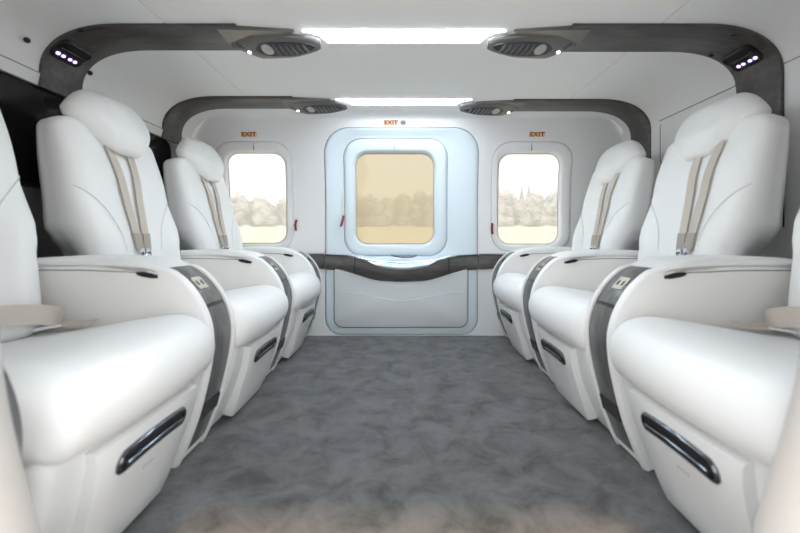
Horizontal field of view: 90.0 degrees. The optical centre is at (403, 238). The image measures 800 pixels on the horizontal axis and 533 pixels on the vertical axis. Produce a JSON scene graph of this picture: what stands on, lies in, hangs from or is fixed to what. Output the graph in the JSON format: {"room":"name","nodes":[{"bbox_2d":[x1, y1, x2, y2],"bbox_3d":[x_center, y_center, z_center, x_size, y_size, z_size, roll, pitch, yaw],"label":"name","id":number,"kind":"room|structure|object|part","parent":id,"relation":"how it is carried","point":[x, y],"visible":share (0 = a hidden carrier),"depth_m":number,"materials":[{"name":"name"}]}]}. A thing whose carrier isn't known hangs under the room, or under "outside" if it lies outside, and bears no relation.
{"room":"aircraft cabin","nodes":[
{"label":"aircraft cabin","id":0,"kind":"room"},
{"bbox_2d":[21,142,177,257],"bbox_3d":[-1.265,-0.080,1.400,0.050,1.320,2.000,0,0,0],"label":"wall","id":1,"kind":"structure","parent":0,"point":[46,247],"depth_m":1.36,"materials":[{"name":"grey"}]},
{"bbox_2d":[0,71,171,188],"bbox_3d":[-1.232,-0.341,1.295,0.017,0.339,1.634,0,0,0],"label":"window","id":2,"kind":"structure","parent":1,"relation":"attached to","point":[23,104],"depth_m":1.31,"materials":[{"name":"black"}]},
{"bbox_2d":[0,54,184,144],"bbox_3d":[-1.227,-0.535,1.415,0.026,0.047,1.890,0,0,0],"label":"trim","id":3,"kind":"structure","parent":1,"relation":"attached to","point":[9,66],"depth_m":1.28,"materials":[{"name":"white plastic"}]},
{"bbox_2d":[0,0,799,140],"bbox_3d":[0.025,-0.640,1.360,2.490,0.170,1.880,0,0,0],"label":"ceiling","id":4,"kind":"structure","parent":0,"point":[150,83],"depth_m":1.57,"materials":[{"name":"white plastic"}]},
{"bbox_2d":[23,37,30,42],"bbox_3d":[-1.190,-0.628,1.263,0.018,0.017,0.018,0,0,0],"label":"wall hook","id":5,"kind":"object","parent":4,"relation":"attached to","point":[26,39],"visible":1,"depth_m":1.26,"materials":[{"name":"black plastic"}]},
{"bbox_2d":[37,23,320,97],"bbox_3d":[-0.762,-0.616,1.430,0.924,0.216,0.194,0,0,0],"label":"arch","id":6,"kind":"object","parent":4,"relation":"attached to","point":[64,64],"visible":0.99,"depth_m":1.41,"materials":[{"name":"grey wood"}]},
{"bbox_2d":[50,39,92,67],"bbox_3d":[-1.171,-0.659,1.399,0.089,0.081,0.120,0,0,0],"label":"light","id":7,"kind":"object","parent":6,"relation":"attached to","point":[66,53],"depth_m":1.39,"materials":[{"name":"grey plastic"}]},
{"bbox_2d":[161,96,346,144],"bbox_3d":[-0.762,-0.616,2.107,0.924,0.216,0.185,0,0,0],"label":"arch","id":8,"kind":"object","parent":4,"relation":"attached to","point":[174,120],"visible":1,"depth_m":2.08,"materials":[{"name":"grey wood"}]},
{"bbox_2d":[303,30,504,43],"bbox_3d":[0.000,-0.720,1.423,0.700,0.007,0.086,0,0,0],"label":"recessed light","id":9,"kind":"object","parent":4,"relation":"in","point":[331,36],"visible":1,"depth_m":1.42,"materials":[{"name":"white plastic"}]},
{"bbox_2d":[336,99,471,104],"bbox_3d":[0.000,-0.720,2.104,0.700,0.007,0.084,0,0,0],"label":"recessed light","id":10,"kind":"object","parent":4,"relation":"in","point":[351,101],"visible":1,"depth_m":2.09,"materials":[{"name":"white plastic"}]},
{"bbox_2d":[460,98,650,158],"bbox_3d":[0.787,-0.382,2.141,0.974,0.684,0.173,0,0,0],"label":"arch","id":11,"kind":"object","parent":4,"relation":"attached to","point":[637,121],"visible":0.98,"depth_m":2.12,"materials":[{"name":"grey wood"}]},
{"bbox_2d":[487,23,783,226],"bbox_3d":[0.787,-0.382,1.431,0.974,0.684,0.193,0,0,0],"label":"arch","id":12,"kind":"object","parent":4,"relation":"attached to","point":[755,64],"visible":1,"depth_m":1.41,"materials":[{"name":"grey wood"}]},
{"bbox_2d":[721,45,762,71],"bbox_3d":[1.221,-0.659,1.435,0.089,0.081,0.120,0,0,0],"label":"light","id":13,"kind":"object","parent":12,"relation":"attached to","point":[737,58],"depth_m":1.43,"materials":[{"name":"grey plastic"}]},
{"bbox_2d":[0,339,799,532],"bbox_3d":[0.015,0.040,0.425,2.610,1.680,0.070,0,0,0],"label":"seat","id":14,"kind":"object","parent":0,"point":[779,506],"depth_m":0.44,"materials":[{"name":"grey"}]},
{"bbox_2d":[192,110,622,335],"bbox_3d":[0.025,-0.070,2.320,2.530,1.300,0.185,0,0,0],"label":"wall","id":15,"kind":"structure","parent":0,"point":[587,134],"depth_m":2.34,"materials":[{"name":"white plastic"}]},
{"bbox_2d":[240,132,256,136],"bbox_3d":[-0.903,-0.609,2.328,0.094,0.028,0.013,0,0,0],"label":"exit sign","id":16,"kind":"object","parent":15,"relation":"attached to","point":[243,134],"visible":1,"depth_m":2.33,"materials":[{"name":"brown plastic"}]},
{"bbox_2d":[216,142,292,246],"bbox_3d":[-0.894,-0.248,2.382,0.501,0.687,0.082,0,0,0],"label":"window","id":17,"kind":"structure","parent":15,"relation":"in","point":[226,150],"depth_m":2.38,"materials":[{"name":"white plastic"}]},
{"bbox_2d":[306,253,324,268],"bbox_3d":[-0.848,0.132,2.384,0.744,0.097,0.032,0,0,0],"label":"trim","id":18,"kind":"structure","parent":15,"relation":"attached to","point":[319,258],"depth_m":2.38,"materials":[{"name":"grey wood"}]},
{"bbox_3d":[-0.739,0.088,2.377,0.523,0.010,0.018,0,0,0],"label":"chrome rail","id":19,"kind":"part","parent":18,"relation":"part of","materials":[{"name":"white metal"}]},
{"bbox_2d":[384,120,405,124],"bbox_3d":[-0.053,-0.671,2.304,0.129,0.025,0.013,0,0,0],"label":"exit sign","id":20,"kind":"object","parent":15,"relation":"attached to","point":[386,122],"visible":1,"depth_m":2.30,"materials":[{"name":"brown"}]},
{"bbox_3d":[-0.075,-0.671,2.305,0.085,0.026,0.002,0,21,0],"label":"exit plate","id":21,"kind":"part","parent":20,"relation":"part of","materials":[{"name":"plastic"}]},
{"bbox_2d":[324,128,478,334],"bbox_3d":[-0.015,-0.046,2.372,0.978,1.264,0.116,0,0,0],"label":"door","id":22,"kind":"structure","parent":15,"relation":"in","point":[437,294],"depth_m":2.38,"materials":[{"name":"white plastic"}]},
{"bbox_3d":[-0.382,0.149,2.380,0.180,0.118,0.041,0,0,0],"label":"sill panel","id":23,"kind":"part","parent":22,"relation":"part of","materials":[{"name":"brown wood"}]},
{"bbox_2d":[339,193,344,226],"bbox_3d":[-0.370,-0.174,2.390,0.030,0.202,0.020,0,0,0],"label":"tab","id":24,"kind":"object","parent":22,"relation":"attached to","point":[343,216],"visible":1,"depth_m":2.38,"materials":[{"name":"red"}]},
{"bbox_2d":[344,139,447,255],"bbox_3d":[-0.050,-0.245,2.397,0.664,0.734,0.093,0,0,0],"label":"window","id":25,"kind":"structure","parent":22,"relation":"attached to","point":[395,190],"depth_m":2.42,"materials":[{"name":"white"}]},
{"bbox_3d":[-0.056,-0.240,2.422,0.484,0.552,0.042,0,0,0],"label":"pane","id":26,"kind":"part","parent":25,"relation":"part of","materials":[{"name":"clear glass"}]},
{"bbox_3d":[-0.018,0.318,2.393,0.794,0.416,0.018,0,0,0],"label":"panel","id":27,"kind":"part","parent":22,"relation":"part of","materials":[{"name":"white"}]},
{"bbox_3d":[-0.013,0.180,2.372,0.549,0.148,0.056,0,0,0],"label":"sill panel","id":28,"kind":"part","parent":22,"relation":"part of","materials":[{"name":"brown wood"}]},
{"bbox_3d":[-0.015,0.113,2.362,0.911,0.056,0.047,0,0,0],"label":"chrome rail","id":29,"kind":"part","parent":22,"relation":"part of","materials":[{"name":"white metal"}]},
{"bbox_2d":[348,254,455,260],"bbox_3d":[-0.010,0.117,2.375,0.640,0.052,0.050,0,0,0],"label":"shelf","id":30,"kind":"object","parent":22,"relation":"attached to","point":[351,257],"depth_m":2.37,"materials":[{"name":"white metal"}]},
{"bbox_3d":[-0.012,0.153,2.349,0.410,0.056,0.023,0,0,0],"label":"pull handle","id":31,"kind":"part","parent":22,"relation":"part of","materials":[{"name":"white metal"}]},
{"bbox_3d":[0.000,0.102,2.349,0.153,0.020,0.020,0,0,0],"label":"latch lever","id":32,"kind":"part","parent":22,"relation":"part of","materials":[{"name":"silver metal"}]},
{"bbox_3d":[0.354,0.150,2.379,0.174,0.118,0.042,0,0,0],"label":"sill panel","id":33,"kind":"part","parent":22,"relation":"part of","materials":[{"name":"brown wood"}]},
{"bbox_2d":[478,253,505,268],"bbox_3d":[0.858,0.132,2.384,0.824,0.098,0.032,0,0,0],"label":"trim","id":34,"kind":"structure","parent":15,"relation":"attached to","point":[485,260],"depth_m":2.38,"materials":[{"name":"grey wood"}]},
{"bbox_3d":[0.533,0.089,2.377,0.173,0.011,0.018,0,0,0],"label":"chrome rail","id":35,"kind":"part","parent":34,"relation":"part of","materials":[{"name":"white metal"}]},
{"bbox_2d":[491,142,571,250],"bbox_3d":[0.761,-0.248,2.382,0.518,0.687,0.082,0,0,0],"label":"window","id":36,"kind":"structure","parent":15,"relation":"in","point":[563,154],"depth_m":2.39,"materials":[{"name":"white plastic"}]},
{"bbox_2d":[529,132,544,136],"bbox_3d":[0.775,-0.609,2.328,0.094,0.028,0.013,0,0,0],"label":"exit sign","id":37,"kind":"object","parent":15,"relation":"attached to","point":[531,134],"visible":1,"depth_m":2.33,"materials":[{"name":"brown"}]},
{"bbox_2d":[122,336,700,532],"bbox_3d":[0.020,0.600,1.400,2.540,0.040,2.040,0,0,0],"label":"floor","id":38,"kind":"structure","parent":0,"point":[345,434],"depth_m":1.07,"materials":[{"name":"grey carpet"}]},
{"bbox_2d":[3,367,22,459],"bbox_3d":[-0.747,0.313,0.491,0.509,0.536,0.068,0,0,0],"label":"console","id":39,"kind":"object","parent":38,"relation":"on","point":[13,404],"visible":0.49,"depth_m":0.51,"materials":[{"name":"white"}]},
{"bbox_2d":[0,111,214,532],"bbox_3d":[-0.777,0.043,0.775,0.661,1.072,0.480,0,0,0],"label":"seat","id":40,"kind":"object","parent":38,"relation":"on","point":[106,411],"visible":0.97,"depth_m":0.71,"materials":[{"name":"white leather"}]},
{"bbox_3d":[-0.981,-0.064,0.775,0.252,0.634,0.479,0,0,0],"label":"backrest","id":41,"kind":"part","parent":40,"relation":"part of","materials":[{"name":"white leather"}]},
{"bbox_2d":[1,314,214,465],"bbox_3d":[-0.727,0.255,0.775,0.560,0.143,0.460,0,0,0],"label":"seat cushion","id":42,"kind":"object","parent":40,"relation":"on","point":[79,393],"depth_m":0.66,"materials":[{"name":"white leather"}]},
{"bbox_3d":[-0.748,0.428,0.775,0.514,0.302,0.444,0,0,0],"label":"seat","id":43,"kind":"part","parent":40,"relation":"part of","materials":[{"name":"white leather"}]},
{"bbox_2d":[35,254,234,467],"bbox_3d":[-0.743,0.313,1.081,0.516,0.537,0.163,0,0,0],"label":"console","id":44,"kind":"object","parent":38,"relation":"on","point":[107,288],"visible":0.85,"depth_m":1.01,"materials":[{"name":"white plastic"}]},
{"bbox_3d":[-0.786,0.068,1.085,0.372,0.046,0.155,0,0,0],"label":"padded lid","id":45,"kind":"part","parent":44,"relation":"part of","materials":[{"name":"white leather"}]},
{"bbox_3d":[-0.549,0.118,1.073,0.031,0.033,0.048,0,0,0],"label":"socket plate","id":46,"kind":"part","parent":44,"relation":"part of","materials":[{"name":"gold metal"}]},
{"bbox_2d":[36,89,287,425],"bbox_3d":[-0.777,0.043,1.395,0.661,1.072,0.480,0,0,0],"label":"seat","id":47,"kind":"object","parent":38,"relation":"on","point":[103,191],"visible":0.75,"depth_m":1.26,"materials":[{"name":"white leather"}]},
{"bbox_3d":[-0.981,-0.064,1.395,0.252,0.634,0.479,0,0,0],"label":"backrest","id":48,"kind":"part","parent":47,"relation":"part of","materials":[{"name":"white leather"}]},
{"bbox_3d":[-0.748,0.428,1.395,0.514,0.302,0.444,0,0,0],"label":"seat","id":49,"kind":"part","parent":47,"relation":"part of","materials":[{"name":"white leather"}]},
{"bbox_2d":[225,285,287,347],"bbox_3d":[-0.727,0.255,1.395,0.560,0.143,0.460,0,0,0],"label":"seat cushion","id":50,"kind":"object","parent":47,"relation":"on","point":[258,311],"depth_m":1.30,"materials":[{"name":"white leather"}]},
{"bbox_2d":[180,249,293,378],"bbox_3d":[-0.743,0.313,1.701,0.516,0.537,0.163,0,0,0],"label":"console","id":51,"kind":"object","parent":38,"relation":"on","point":[232,269],"visible":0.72,"depth_m":1.63,"materials":[{"name":"white plastic"}]},
{"bbox_3d":[-0.786,0.068,1.705,0.372,0.046,0.155,0,0,0],"label":"padded lid","id":52,"kind":"part","parent":51,"relation":"part of","materials":[{"name":"white leather"}]},
{"bbox_3d":[-0.549,0.118,1.693,0.031,0.033,0.048,0,0,0],"label":"socket plate","id":53,"kind":"part","parent":51,"relation":"part of","materials":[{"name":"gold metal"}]},
{"bbox_2d":[163,138,320,359],"bbox_3d":[-0.777,0.043,2.015,0.661,1.072,0.480,0,0,0],"label":"seat","id":54,"kind":"object","parent":38,"relation":"on","point":[197,195],"visible":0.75,"depth_m":1.88,"materials":[{"name":"white leather"}]},
{"bbox_3d":[-0.981,-0.064,2.015,0.252,0.634,0.479,0,0,0],"label":"backrest","id":55,"kind":"part","parent":54,"relation":"part of","materials":[{"name":"white leather"}]},
{"bbox_3d":[-0.748,0.428,2.015,0.514,0.302,0.444,0,0,0],"label":"seat","id":56,"kind":"part","parent":54,"relation":"part of","materials":[{"name":"white leather"}]},
{"bbox_2d":[288,272,320,309],"bbox_3d":[-0.727,0.255,2.015,0.560,0.143,0.460,0,0,0],"label":"seat cushion","id":57,"kind":"object","parent":54,"relation":"on","point":[306,286],"depth_m":1.92,"materials":[{"name":"white leather"}]},
{"bbox_2d":[243,246,321,336],"bbox_3d":[-0.743,0.313,2.308,0.516,0.537,0.163,0,0,0],"label":"console","id":58,"kind":"object","parent":38,"relation":"on","point":[292,260],"visible":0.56,"depth_m":2.23,"materials":[{"name":"white"}]},
{"bbox_3d":[-0.786,0.068,2.312,0.372,0.046,0.155,0,0,0],"label":"padded lid","id":59,"kind":"part","parent":58,"relation":"part of","materials":[{"name":"white leather"}]},
{"bbox_2d":[490,246,571,337],"bbox_3d":[0.770,0.313,2.308,0.516,0.537,0.163,0,0,0],"label":"console","id":60,"kind":"object","parent":38,"relation":"on","point":[521,260],"visible":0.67,"depth_m":2.23,"materials":[{"name":"white"}]},
{"bbox_3d":[0.813,0.068,2.312,0.372,0.046,0.155,0,0,0],"label":"padded lid","id":61,"kind":"part","parent":60,"relation":"part of","materials":[{"name":"white leather"}]},
{"bbox_2d":[493,140,654,360],"bbox_3d":[0.804,0.053,1.989,0.661,1.053,0.480,0,0,0],"label":"seat","id":62,"kind":"object","parent":38,"relation":"on","point":[619,194],"visible":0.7,"depth_m":1.85,"materials":[{"name":"white leather"}]},
{"bbox_2d":[493,273,526,310],"bbox_3d":[0.754,0.255,1.989,0.560,0.143,0.460,0,0,0],"label":"seat cushion","id":63,"kind":"object","parent":62,"relation":"on","point":[507,287],"depth_m":1.90,"materials":[{"name":"white leather"}]},
{"bbox_3d":[0.775,0.428,1.989,0.514,0.302,0.444,0,0,0],"label":"seat","id":64,"kind":"part","parent":62,"relation":"part of","materials":[{"name":"white leather"}]},
{"bbox_3d":[1.008,-0.064,1.989,0.252,0.634,0.479,0,0,0],"label":"backrest","id":65,"kind":"part","parent":62,"relation":"part of","materials":[{"name":"white leather"}]},
{"bbox_2d":[521,249,638,381],"bbox_3d":[0.770,0.313,1.688,0.516,0.537,0.163,0,0,0],"label":"console","id":66,"kind":"object","parent":38,"relation":"on","point":[584,269],"visible":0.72,"depth_m":1.61,"materials":[{"name":"white plastic"}]},
{"bbox_3d":[0.576,0.118,1.680,0.031,0.033,0.048,0,0,0],"label":"socket plate","id":67,"kind":"part","parent":66,"relation":"part of","materials":[{"name":"gold metal"}]},
{"bbox_3d":[0.813,0.068,1.692,0.372,0.046,0.155,0,0,0],"label":"padded lid","id":68,"kind":"part","parent":66,"relation":"part of","materials":[{"name":"white leather"}]},
{"bbox_2d":[528,92,789,428],"bbox_3d":[0.804,0.053,1.369,0.661,1.053,0.480,0,0,0],"label":"seat","id":69,"kind":"object","parent":38,"relation":"on","point":[719,189],"visible":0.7,"depth_m":1.24,"materials":[{"name":"white leather"}]},
{"bbox_2d":[528,286,594,349],"bbox_3d":[0.754,0.255,1.369,0.560,0.143,0.460,0,0,0],"label":"seat cushion","id":70,"kind":"object","parent":69,"relation":"on","point":[559,313],"depth_m":1.28,"materials":[{"name":"white leather"}]},
{"bbox_3d":[0.775,0.428,1.369,0.514,0.302,0.444,0,0,0],"label":"seat","id":71,"kind":"part","parent":69,"relation":"part of","materials":[{"name":"white leather"}]},
{"bbox_3d":[1.008,-0.064,1.369,0.252,0.634,0.479,0,0,0],"label":"backrest","id":72,"kind":"part","parent":69,"relation":"part of","materials":[{"name":"white leather"}]},
{"bbox_2d":[584,255,793,470],"bbox_3d":[0.770,0.313,1.068,0.516,0.537,0.163,0,0,0],"label":"console","id":73,"kind":"object","parent":38,"relation":"on","point":[713,290],"visible":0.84,"depth_m":0.99,"materials":[{"name":"white"}]},
{"bbox_3d":[0.576,0.118,1.060,0.031,0.033,0.048,0,0,0],"label":"socket plate","id":74,"kind":"part","parent":73,"relation":"part of","materials":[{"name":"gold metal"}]},
{"bbox_3d":[0.813,0.068,1.072,0.372,0.046,0.155,0,0,0],"label":"padded lid","id":75,"kind":"part","parent":73,"relation":"part of","materials":[{"name":"white leather"}]},
{"bbox_2d":[610,208,799,532],"bbox_3d":[0.804,0.053,0.749,0.661,1.053,0.480,0,0,0],"label":"seat","id":76,"kind":"object","parent":38,"relation":"on","point":[708,404],"visible":0.97,"depth_m":0.69,"materials":[{"name":"white leather"}]},
{"bbox_3d":[0.775,0.428,0.749,0.514,0.302,0.444,0,0,0],"label":"seat","id":77,"kind":"part","parent":76,"relation":"part of","materials":[{"name":"white leather"}]},
{"bbox_2d":[610,316,799,468],"bbox_3d":[0.754,0.255,0.749,0.560,0.143,0.460,0,0,0],"label":"seat cushion","id":78,"kind":"object","parent":76,"relation":"on","point":[732,389],"depth_m":0.67,"materials":[{"name":"white leather"}]},
{"bbox_3d":[1.008,-0.064,0.749,0.252,0.634,0.479,0,0,0],"label":"backrest","id":79,"kind":"part","parent":76,"relation":"part of","materials":[{"name":"white leather"}]},
{"bbox_2d":[621,56,799,258],"bbox_3d":[1.293,-0.080,1.400,0.054,1.320,2.000,0,0,0],"label":"wall","id":80,"kind":"structure","parent":0,"point":[662,137],"depth_m":1.32,"materials":[{"name":"white plastic"}]},
{"bbox_3d":[1.271,-0.473,1.724,0.003,0.207,0.510,0,0,0],"label":"hatch panel","id":81,"kind":"part","parent":80,"relation":"part of","materials":[{"name":"white leather"}]},
{"label":"outside","id":82,"kind":"structure","parent":0,"visible":0},
{"bbox_2d":[239,227,556,243],"bbox_3d":[0.000,-0.470,36.375,120.000,3.100,67.250,0,0,0],"label":"ground","id":83,"kind":"structure","parent":82,"point":[510,235],"depth_m":12.94,"materials":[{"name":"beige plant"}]},
{"bbox_2d":[230,197,250,226],"bbox_3d":[-16.685,-2.557,39.543,3.155,3.881,2.328,0,0,-16],"label":"leafy tree","id":84,"kind":"object","parent":83,"relation":"on","point":[240,208],"visible":0.48,"depth_m":39.12,"materials":[{"name":"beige plant"}]},
{"bbox_2d":[231,191,249,226],"bbox_3d":[-17.950,-2.832,42.103,3.665,4.383,2.741,0,0,36],"label":"leafy tree","id":85,"kind":"object","parent":83,"relation":"on","point":[237,197],"visible":0.09,"depth_m":41.67,"materials":[{"name":"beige plant"}]},
{"bbox_2d":[248,196,264,226],"bbox_3d":[-15.469,-2.617,41.893,2.245,3.870,3.212,0,0,-29],"label":"leafy tree","id":86,"kind":"object","parent":83,"relation":"on","point":[251,223],"visible":0.21,"depth_m":41.16,"materials":[{"name":"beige plant"}]},
{"bbox_2d":[250,199,279,226],"bbox_3d":[-13.832,-2.336,39.732,2.872,3.407,3.246,0,0,-17],"label":"leafy tree","id":87,"kind":"object","parent":83,"relation":"on","point":[265,214],"visible":0.99,"depth_m":38.92,"materials":[{"name":"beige plant"}]},
{"bbox_2d":[274,199,285,226],"bbox_3d":[-12.370,-2.673,41.996,3.300,3.947,2.469,0,0,-1],"label":"leafy tree","id":88,"kind":"object","parent":83,"relation":"on","point":[279,215],"visible":0.26,"depth_m":41.32,"materials":[{"name":"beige plant"}]},
{"bbox_2d":[278,197,285,225],"bbox_3d":[-10.855,-2.544,39.537,3.134,3.856,2.313,0,0,7],"label":"leafy tree","id":89,"kind":"object","parent":83,"relation":"on","point":[282,201],"visible":0.12,"depth_m":38.88,"materials":[{"name":"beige plant"}]},
{"bbox_2d":[497,197,515,226],"bbox_3d":[9.335,-2.368,39.577,3.369,3.536,2.981,0,0,-40],"label":"leafy tree","id":90,"kind":"object","parent":83,"relation":"on","point":[505,218],"visible":0.61,"depth_m":39.03,"materials":[{"name":"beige plant"}]},
{"bbox_2d":[498,188,520,226],"bbox_3d":[10.922,-2.907,41.772,3.857,4.613,2.885,0,0,-16],"label":"leafy tree","id":91,"kind":"object","parent":83,"relation":"on","point":[507,197],"visible":0.27,"depth_m":40.81,"materials":[{"name":"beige plant"}]},
{"bbox_2d":[516,185,523,226],"bbox_3d":[12.200,-3.149,41.772,1.640,4.996,1.695,0,0,-18],"label":"conifer","id":92,"kind":"object","parent":83,"relation":"on","point":[521,192],"visible":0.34,"depth_m":41.68,"materials":[{"name":"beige plant"}]},
{"bbox_2d":[512,194,542,226],"bbox_3d":[12.256,-2.535,39.563,3.110,3.826,2.294,0,0,-28],"label":"leafy tree","id":93,"kind":"object","parent":83,"relation":"on","point":[522,209],"visible":1,"depth_m":38.96,"materials":[{"name":"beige plant"}]},
{"bbox_2d":[526,185,530,211],"bbox_3d":[13.085,-3.222,41.866,1.844,5.192,1.880,0,0,-22],"label":"conifer","id":94,"kind":"object","parent":83,"relation":"on","point":[528,191],"visible":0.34,"depth_m":41.67,"materials":[{"name":"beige plant"}]},
{"bbox_2d":[526,191,544,226],"bbox_3d":[13.572,-2.843,42.295,2.622,4.496,3.739,0,0,13],"label":"leafy tree","id":95,"kind":"object","parent":83,"relation":"on","point":[532,194],"visible":0.11,"depth_m":41.43,"materials":[{"name":"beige plant"}]},
{"bbox_2d":[537,197,556,226],"bbox_3d":[14.997,-2.428,39.866,3.501,3.674,3.098,0,0,34],"label":"leafy tree","id":96,"kind":"object","parent":83,"relation":"on","point":[549,211],"visible":0.61,"depth_m":39.35,"materials":[{"name":"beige plant"}]},
{"bbox_2d":[543,190,556,225],"bbox_3d":[16.153,-2.880,41.893,3.788,4.531,2.834,0,0,16],"label":"leafy tree","id":97,"kind":"object","parent":83,"relation":"on","point":[550,196],"visible":0.09,"depth_m":41.28,"materials":[{"name":"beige plant"}]}
]}

